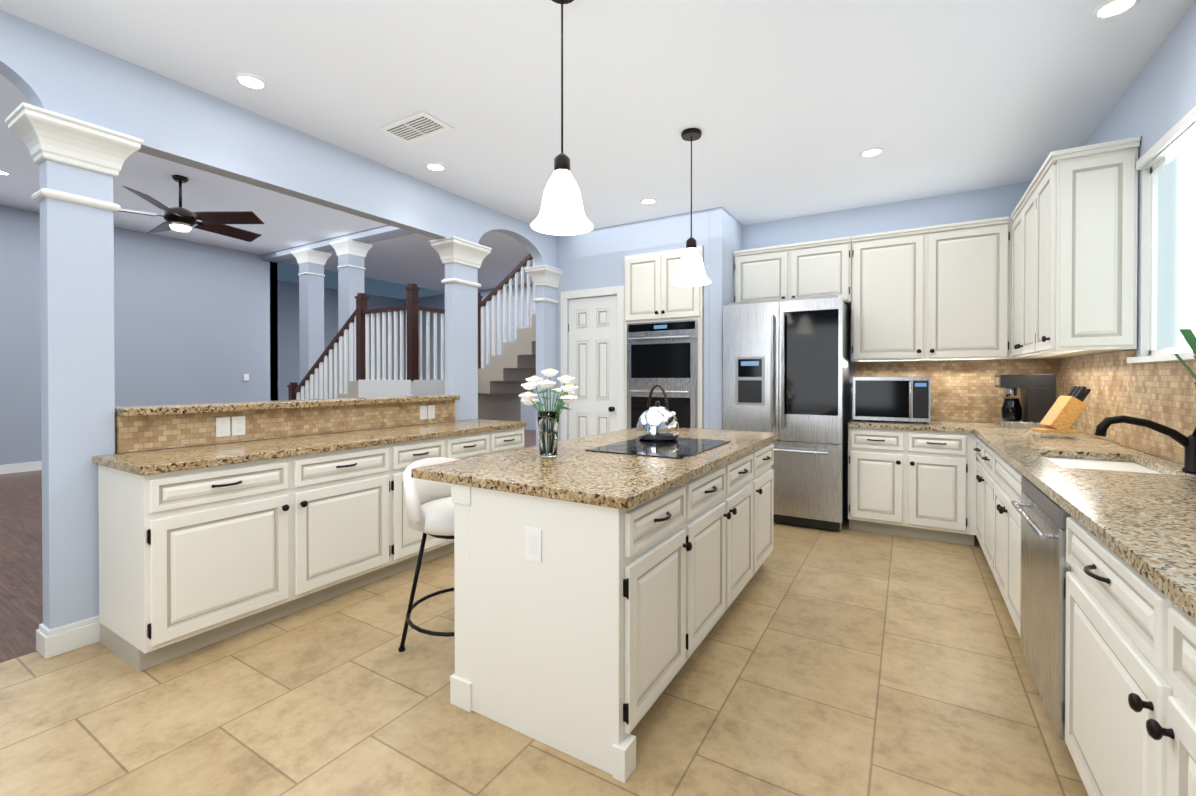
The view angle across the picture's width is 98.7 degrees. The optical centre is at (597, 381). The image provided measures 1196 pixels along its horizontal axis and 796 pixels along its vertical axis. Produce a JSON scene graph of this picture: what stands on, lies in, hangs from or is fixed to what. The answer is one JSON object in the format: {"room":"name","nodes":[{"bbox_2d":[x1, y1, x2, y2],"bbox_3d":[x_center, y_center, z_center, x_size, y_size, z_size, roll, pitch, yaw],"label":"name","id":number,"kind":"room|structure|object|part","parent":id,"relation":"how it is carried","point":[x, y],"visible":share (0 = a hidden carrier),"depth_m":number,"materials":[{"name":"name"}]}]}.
{"room":"kitchen","nodes":[
{"label":"kitchen","id":0,"kind":"room"},
{"bbox_2d":[0,205,277,473],"bbox_3d":[-8.160,-0.553,6.725,0.155,3.600,7.500,0,0,31],"label":"wall","id":1,"kind":"structure","parent":0,"point":[191,322],"depth_m":8.30,"materials":[{"name":"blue paint"}]},
{"bbox_2d":[244,374,248,380],"bbox_3d":[-6.441,-0.072,9.417,0.010,0.120,0.080,0,0,31],"label":"light switch","id":2,"kind":"object","parent":1,"relation":"attached to","point":[246,377],"visible":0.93,"depth_m":9.42,"materials":[{"name":"white plastic"}]},
{"bbox_2d":[0,74,532,291],"bbox_3d":[-3.817,-2.408,7.421,7.182,0.100,13.200,0,0,31],"label":"ceiling","id":3,"kind":"structure","parent":0,"point":[291,222],"depth_m":7.31,"materials":[{"name":"white paint"}]},
{"bbox_2d":[0,170,10,175],"bbox_3d":[-6.699,-2.340,5.757,0.170,0.012,0.170,0,0,31],"label":"recessed light","id":4,"kind":"object","parent":3,"relation":"in","point":[2,172],"visible":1,"depth_m":5.79,"materials":[{"name":"white"}]},
{"bbox_2d":[120,175,264,241],"bbox_3d":[-4.832,-2.037,5.955,1.757,0.618,1.786,0,0,31],"label":"ceiling fan","id":5,"kind":"object","parent":3,"relation":"hanging from","point":[180,218],"visible":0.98,"depth_m":5.90,"materials":[{"name":"brown wood"}]},
{"bbox_2d":[0,430,535,662],"bbox_3d":[-3.817,1.272,7.447,7.180,0.060,13.200,0,0,31],"label":"floor","id":6,"kind":"structure","parent":0,"point":[21,599],"depth_m":3.64,"materials":[{"name":"brown wood"}]},
{"bbox_2d":[291,248,331,399],"bbox_3d":[-5.043,-0.518,9.062,0.460,3.498,0.460,0,0,31],"label":"column","id":7,"kind":"structure","parent":6,"relation":"on","point":[311,262],"depth_m":8.95,"materials":[{"name":"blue paint"}]},
{"bbox_2d":[330,238,371,393],"bbox_3d":[-4.059,-0.514,8.468,0.460,3.498,0.460,0,0,31],"label":"column","id":8,"kind":"structure","parent":6,"relation":"on","point":[351,254],"depth_m":8.35,"materials":[{"name":"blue paint"}]},
{"bbox_2d":[287,253,535,421],"bbox_3d":[-2.337,-0.413,7.633,4.336,3.308,2.132,0,0,31],"label":"staircase","id":9,"kind":"structure","parent":6,"relation":"on","point":[506,374],"depth_m":6.99,"materials":[{"name":"beige wood"}]},
{"bbox_2d":[0,10,556,267],"bbox_3d":[-2.275,-0.526,2.925,0.120,3.600,7.070,0,0,31],"label":"wall","id":10,"kind":"structure","parent":0,"point":[164,117],"depth_m":2.99,"materials":[{"name":"blue paint"}]},
{"bbox_2d":[262,225,535,429],"bbox_3d":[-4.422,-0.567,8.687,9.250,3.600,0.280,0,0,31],"label":"wall","id":11,"kind":"structure","parent":0,"point":[287,346],"depth_m":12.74,"materials":[{"name":"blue paint"}]},
{"bbox_2d":[0,516,1087,795],"bbox_3d":[-0.018,1.310,2.091,4.860,0.060,7.950,0,0,31],"label":"floor","id":12,"kind":"structure","parent":0,"point":[844,660],"depth_m":2.02,"materials":[{"name":"tile"}]},
{"bbox_2d":[5,102,143,658],"bbox_3d":[-2.530,0.028,2.505,0.296,2.498,0.416,0,0,31],"label":"column","id":13,"kind":"structure","parent":12,"relation":"on","point":[79,162],"depth_m":2.44,"materials":[{"name":"blue paint"}]},
{"bbox_2d":[98,443,393,671],"bbox_3d":[-1.870,0.837,2.884,0.575,0.876,1.230,0,0,31],"label":"base cabinet","id":14,"kind":"object","parent":12,"relation":"on","point":[190,560],"depth_m":2.50,"materials":[{"name":"white wood"}]},
{"bbox_2d":[93,419,526,475],"bbox_3d":[-1.526,0.374,3.440,0.593,0.038,2.585,0,0,31],"label":"countertop","id":15,"kind":"structure","parent":14,"relation":"on","point":[142,463],"depth_m":2.83,"materials":[{"name":"beige stone"}]},
{"bbox_2d":[115,416,450,453],"bbox_3d":[-1.904,0.720,3.581,0.094,1.098,2.232,0,0,31],"label":"wall","id":16,"kind":"structure","parent":12,"relation":"on","point":[239,441],"depth_m":3.00,"materials":[{"name":"brown tile"}]},
{"bbox_2d":[116,400,454,452],"bbox_3d":[-1.842,0.262,3.540,0.048,0.181,2.228,0,0,31],"label":"backsplash","id":17,"kind":"structure","parent":16,"relation":"attached to","point":[141,433],"depth_m":3.17,"materials":[{"name":"tile"}]},
{"bbox_2d":[216,416,244,436],"bbox_3d":[-2.139,0.263,2.992,0.006,0.110,0.145,0,0,31],"label":"outlet","id":18,"kind":"object","parent":17,"relation":"attached to","point":[223,426],"depth_m":2.99,"materials":[{"name":"white plastic"}]},
{"bbox_2d":[420,405,434,419],"bbox_3d":[-1.400,0.255,4.217,0.006,0.109,0.144,0,0,31],"label":"outlet","id":19,"kind":"object","parent":17,"relation":"attached to","point":[431,408],"depth_m":4.22,"materials":[{"name":"white plastic"}]},
{"bbox_2d":[115,395,459,416],"bbox_3d":[-1.896,0.149,3.572,0.305,0.040,2.228,0,0,31],"label":"bar","id":20,"kind":"object","parent":16,"relation":"on","point":[130,411],"visible":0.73,"depth_m":3.12,"materials":[{"name":"brown stone"}]},
{"bbox_2d":[398,457,457,651],"bbox_3d":[-0.656,0.836,2.502,0.529,0.879,0.556,0,0,31],"label":"bar stool","id":21,"kind":"object","parent":12,"relation":"on","point":[430,507],"visible":0.35,"depth_m":2.42,"materials":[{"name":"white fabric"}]},
{"bbox_2d":[394,431,493,573],"bbox_3d":[-1.320,0.830,3.796,0.575,0.876,0.899,0,0,31],"label":"base cabinet","id":22,"kind":"object","parent":12,"relation":"on","point":[407,541],"depth_m":3.47,"materials":[{"name":"white wood"}]},
{"bbox_2d":[429,236,491,420],"bbox_3d":[-1.234,0.013,4.654,0.296,2.498,0.476,0,0,31],"label":"column","id":23,"kind":"structure","parent":12,"relation":"on","point":[461,259],"depth_m":4.57,"materials":[{"name":"blue paint"}]},
{"bbox_2d":[494,427,523,453],"bbox_3d":[-0.976,0.826,4.367,0.575,0.876,0.436,0,0,31],"label":"base cabinet","id":24,"kind":"object","parent":12,"relation":"on","point":[510,439],"depth_m":4.22,"materials":[{"name":"white wood"}]},
{"bbox_2d":[524,265,563,445],"bbox_3d":[-0.576,0.005,5.746,0.296,2.498,0.426,0,0,31],"label":"column","id":25,"kind":"structure","parent":12,"relation":"on","point":[545,279],"depth_m":5.65,"materials":[{"name":"blue paint"}]},
{"bbox_2d":[462,479,693,782],"bbox_3d":[-0.064,0.842,2.060,0.680,0.876,0.555,0,0,31],"label":"base cabinet","id":26,"kind":"object","parent":12,"relation":"on","point":[583,640],"depth_m":1.81,"materials":[{"name":"white wood"}]},
{"bbox_2d":[525,527,541,562],"bbox_3d":[-0.231,0.582,1.829,0.072,0.116,0.008,0,0,31],"label":"outlet","id":27,"kind":"object","parent":26,"relation":"attached to","point":[533,544],"visible":1,"depth_m":1.82,"materials":[{"name":"white plastic"}]},
{"bbox_2d":[411,427,778,509],"bbox_3d":[0.232,0.375,2.833,1.015,0.045,2.230,0,0,31],"label":"countertop","id":28,"kind":"structure","parent":26,"relation":"on","point":[597,470],"depth_m":2.19,"materials":[{"name":"beige stone"}]},
{"bbox_2d":[519,368,578,457],"bbox_3d":[-0.229,0.148,2.456,0.302,0.426,0.334,0,0,31],"label":"flower vase","id":29,"kind":"object","parent":28,"relation":"on","point":[548,424],"visible":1,"depth_m":2.42,"materials":[{"name":"clear glass"}]},
{"bbox_2d":[636,384,678,440],"bbox_3d":[0.375,0.184,3.113,0.288,0.333,0.260,0,0,31],"label":"kettle","id":30,"kind":"object","parent":28,"relation":"on","point":[657,422],"visible":1,"depth_m":3.03,"materials":[{"name":"silver metal"}]},
{"bbox_3d":[0.369,0.352,2.846,0.425,0.001,0.585,0,0,31],"label":"cooktop burners","id":31,"kind":"part","parent":28,"relation":"part of","materials":[{"name":"black glass"}]},
{"bbox_2d":[624,246,703,429],"bbox_3d":[0.758,-0.019,5.335,0.838,2.552,0.677,0,0,31],"label":"tall cabinet","id":32,"kind":"object","parent":12,"relation":"on","point":[663,332],"visible":0.52,"depth_m":5.08,"materials":[{"name":"white wood"}]},
{"bbox_2d":[694,448,757,651],"bbox_3d":[0.356,0.838,2.756,0.680,0.876,1.070,0,0,31],"label":"base cabinet","id":33,"kind":"object","parent":12,"relation":"on","point":[725,496],"depth_m":2.53,"materials":[{"name":"white wood"}]},
{"bbox_2d":[758,442,773,569],"bbox_3d":[0.770,0.833,3.443,0.680,0.876,0.535,0,0,31],"label":"base cabinet","id":34,"kind":"object","parent":12,"relation":"on","point":[765,453],"depth_m":3.29,"materials":[{"name":"white wood"}]},
{"bbox_2d":[722,295,849,530],"bbox_3d":[1.759,0.271,4.779,1.000,1.980,0.858,0,0,31],"label":"refrigerator","id":35,"kind":"object","parent":12,"relation":"on","point":[786,369],"visible":0.88,"depth_m":4.40,"materials":[{"name":"silver metal"}]},
{"bbox_2d":[848,427,975,545],"bbox_3d":[2.635,0.826,4.362,0.875,0.875,0.695,0,0,31],"label":"base cabinet","id":36,"kind":"object","parent":12,"relation":"on","point":[915,484],"visible":1,"depth_m":4.08,"materials":[{"name":"white wood"}]},
{"bbox_2d":[972,431,987,561],"bbox_3d":[2.848,0.834,3.317,0.609,0.876,0.995,0,0,31],"label":"base cabinet","id":37,"kind":"object","parent":12,"relation":"on","point":[981,514],"depth_m":3.49,"materials":[{"name":"white wood"}]},
{"bbox_2d":[1016,471,1055,721],"bbox_3d":[1.935,0.844,1.803,0.609,0.876,0.692,0,0,31],"label":"dishwasher","id":38,"kind":"object","parent":12,"relation":"on","point":[1033,504],"depth_m":1.98,"materials":[{"name":"silver metal"}]},
{"bbox_2d":[988,447,1167,626],"bbox_3d":[2.353,0.839,2.495,0.609,0.876,0.924,0,0,31],"label":"base cabinet","id":39,"kind":"object","parent":12,"relation":"on","point":[1001,473],"depth_m":2.65,"materials":[{"name":"white wood"}]},
{"bbox_2d":[1052,503,1143,795],"bbox_3d":[1.565,0.849,1.188,0.609,0.876,0.744,0,0,31],"label":"base cabinet","id":40,"kind":"object","parent":12,"relation":"on","point":[1087,542],"depth_m":1.38,"materials":[{"name":"white wood"}]},
{"bbox_2d":[964,423,1195,614],"bbox_3d":[1.486,0.427,1.058,0.612,0.112,7.544,0,0,31],"label":"countertop","id":41,"kind":"structure","parent":40,"relation":"on","point":[1149,517],"depth_m":1.65,"materials":[{"name":"beige stone"}]},
{"bbox_2d":[853,377,930,422],"bbox_3d":[2.554,0.154,4.480,0.570,0.383,0.448,0,0,31],"label":"microwave","id":42,"kind":"object","parent":41,"relation":"on","point":[907,399],"visible":0.96,"depth_m":4.31,"materials":[{"name":"silver metal"}]},
{"bbox_2d":[995,375,1055,428],"bbox_3d":[3.256,0.150,3.933,0.323,0.400,0.300,0,0,31],"label":"coffee maker","id":43,"kind":"object","parent":41,"relation":"on","point":[1031,408],"visible":0.94,"depth_m":3.81,"materials":[{"name":"black metal"}]},
{"bbox_2d":[1031,386,1090,433],"bbox_3d":[2.929,0.180,3.251,0.270,0.300,0.110,0,0,11],"label":"knife block","id":44,"kind":"object","parent":41,"relation":"on","point":[1062,415],"visible":1,"depth_m":3.20,"materials":[{"name":"brown wood"}]},
{"bbox_2d":[1094,415,1195,473],"bbox_3d":[2.248,0.244,2.089,0.323,0.239,0.119,0,0,31],"label":"faucet","id":45,"kind":"object","parent":41,"relation":"on","point":[1188,443],"visible":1,"depth_m":2.07,"materials":[{"name":"black metal"}]},
{"bbox_2d":[1174,329,1195,384],"bbox_3d":[2.105,0.088,1.751,0.231,0.554,0.265,0,0,31],"label":"plant","id":46,"kind":"object","parent":41,"relation":"on","point":[1189,336],"visible":1,"depth_m":1.83,"materials":[{"name":"green plant"}]},
{"bbox_2d":[1140,575,1195,795],"bbox_3d":[1.179,0.853,0.549,0.609,0.876,0.750,0,0,31],"label":"base cabinet","id":47,"kind":"object","parent":12,"relation":"on","point":[1168,657],"depth_m":1.00,"materials":[{"name":"white wood"}]},
{"bbox_2d":[0,0,1194,235],"bbox_3d":[-0.017,-1.670,2.069,4.858,0.100,7.950,0,0,31],"label":"ceiling","id":48,"kind":"structure","parent":0,"point":[790,108],"depth_m":2.81,"materials":[{"name":"white paint"}]},
{"bbox_2d":[234,73,266,89],"bbox_3d":[-1.877,-1.619,2.781,0.150,0.012,0.150,0,0,31],"label":"recessed light","id":49,"kind":"object","parent":48,"relation":"in","point":[250,81],"visible":0.98,"depth_m":2.77,"materials":[{"name":"white"}]},
{"bbox_2d":[379,111,452,143],"bbox_3d":[-1.170,-1.619,3.302,0.420,0.015,0.240,0,0,31],"label":"ceiling vent","id":50,"kind":"object","parent":48,"relation":"in","point":[422,125],"visible":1,"depth_m":3.28,"materials":[{"name":"white metal"}]},
{"bbox_2d":[425,162,445,171],"bbox_3d":[-1.234,-1.627,3.907,0.150,0.012,0.150,0,0,31],"label":"recessed light","id":51,"kind":"object","parent":48,"relation":"in","point":[435,166],"visible":0.98,"depth_m":3.89,"materials":[{"name":"white"}]},
{"bbox_2d":[531,0,592,234],"bbox_3d":[-0.147,-1.127,2.111,0.256,0.983,0.256,0,0,31],"label":"pendant light","id":52,"kind":"object","parent":48,"relation":"hanging from","point":[561,211],"visible":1,"depth_m":2.08,"materials":[{"name":"white glass"}]},
{"bbox_2d":[641,198,656,203],"bbox_3d":[0.460,-1.633,4.665,0.150,0.012,0.150,0,0,31],"label":"recessed light","id":53,"kind":"object","parent":48,"relation":"in","point":[648,200],"visible":0.98,"depth_m":4.65,"materials":[{"name":"white"}]},
{"bbox_2d":[672,128,710,285],"bbox_3d":[0.612,-1.136,3.370,0.256,0.983,0.256,0,0,31],"label":"pendant light","id":54,"kind":"object","parent":48,"relation":"hanging from","point":[691,271],"visible":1,"depth_m":3.33,"materials":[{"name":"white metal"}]},
{"bbox_2d":[860,147,883,157],"bbox_3d":[1.946,-1.625,3.656,0.150,0.012,0.150,0,0,31],"label":"recessed light","id":55,"kind":"object","parent":48,"relation":"in","point":[871,152],"visible":0.98,"depth_m":3.65,"materials":[{"name":"white glass"}]},
{"bbox_2d":[1092,0,1139,19],"bbox_3d":[2.236,-1.615,2.218,0.150,0.012,0.150,0,0,31],"label":"recessed light","id":56,"kind":"object","parent":48,"relation":"in","point":[1107,9],"visible":0.96,"depth_m":2.23,"materials":[{"name":"white glass"}]},
{"bbox_2d":[557,209,709,441],"bbox_3d":[0.281,-0.194,5.444,1.898,2.900,0.120,0,0,31],"label":"wall","id":57,"kind":"structure","parent":0,"point":[592,258],"depth_m":5.35,"materials":[{"name":"blue paint"}]},
{"bbox_2d":[560,285,623,440],"bbox_3d":[-0.071,0.128,5.576,0.810,2.255,0.018,0,0,31],"label":"door frame","id":58,"kind":"structure","parent":57,"relation":"attached to","point":[613,290],"depth_m":5.45,"materials":[{"name":"white wood"}]},
{"bbox_2d":[568,295,616,439],"bbox_3d":[-0.066,0.168,5.588,0.635,2.158,0.116,0,0,31],"label":"pantry door","id":59,"kind":"structure","parent":57,"relation":"in","point":[592,327],"depth_m":5.59,"materials":[{"name":"white wood"}]},
{"bbox_2d":[710,207,745,429],"bbox_3d":[1.294,-0.192,5.166,0.120,2.900,0.690,0,0,31],"label":"wall","id":60,"kind":"structure","parent":0,"point":[729,233],"depth_m":4.88,"materials":[{"name":"blue paint"}]},
{"bbox_2d":[746,182,1056,422],"bbox_3d":[2.600,-0.190,4.874,2.658,2.900,0.142,0,0,31],"label":"wall","id":61,"kind":"structure","parent":0,"point":[994,202],"depth_m":4.73,"materials":[{"name":"blue paint"}]},
{"bbox_2d":[733,236,851,305],"bbox_3d":[1.884,-1.004,4.991,1.054,0.577,0.379,0,0,31],"label":"upper cabinet","id":62,"kind":"object","parent":61,"relation":"attached to","point":[813,268],"visible":0.85,"depth_m":4.83,"materials":[{"name":"white wood"}]},
{"bbox_2d":[854,359,1053,421],"bbox_3d":[3.053,0.084,4.511,1.440,0.522,0.013,0,0,31],"label":"backsplash","id":63,"kind":"structure","parent":61,"relation":"attached to","point":[960,390],"depth_m":4.44,"materials":[{"name":"tile"}]},
{"bbox_2d":[851,216,1068,361],"bbox_3d":[2.969,-0.735,4.338,1.470,1.107,0.379,0,0,31],"label":"upper cabinet","id":64,"kind":"object","parent":61,"relation":"attached to","point":[936,292],"visible":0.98,"depth_m":4.27,"materials":[{"name":"white wood"}]},
{"bbox_2d":[1061,0,1195,463],"bbox_3d":[1.825,-0.162,0.876,0.140,2.900,7.790,0,0,31],"label":"wall","id":65,"kind":"structure","parent":0,"point":[1156,102],"depth_m":2.53,"materials":[{"name":"blue paint"}]},
{"bbox_2d":[1010,180,1075,357],"bbox_3d":[3.149,-0.730,3.548,0.345,1.107,0.880,0,0,31],"label":"upper cabinet","id":66,"kind":"object","parent":65,"relation":"attached to","point":[1022,214],"depth_m":3.66,"materials":[{"name":"white wood"}]},
{"bbox_2d":[1030,136,1140,355],"bbox_3d":[2.805,-0.726,2.977,0.345,1.107,0.452,0,0,31],"label":"upper cabinet","id":67,"kind":"object","parent":65,"relation":"attached to","point":[1074,215],"depth_m":2.80,"materials":[{"name":"white wood"}]},
{"bbox_2d":[1054,350,1195,463],"bbox_3d":[2.028,0.106,1.372,0.015,0.522,6.447,0,0,31],"label":"backsplash","id":68,"kind":"structure","parent":65,"relation":"attached to","point":[1162,393],"depth_m":2.71,"materials":[{"name":"tile"}]},
{"bbox_2d":[1127,106,1195,362],"bbox_3d":[2.518,-0.618,2.072,0.189,1.055,1.380,0,0,31],"label":"window","id":69,"kind":"structure","parent":65,"relation":"in","point":[1168,278],"depth_m":2.49,"materials":[{"name":"white"}]}
]}

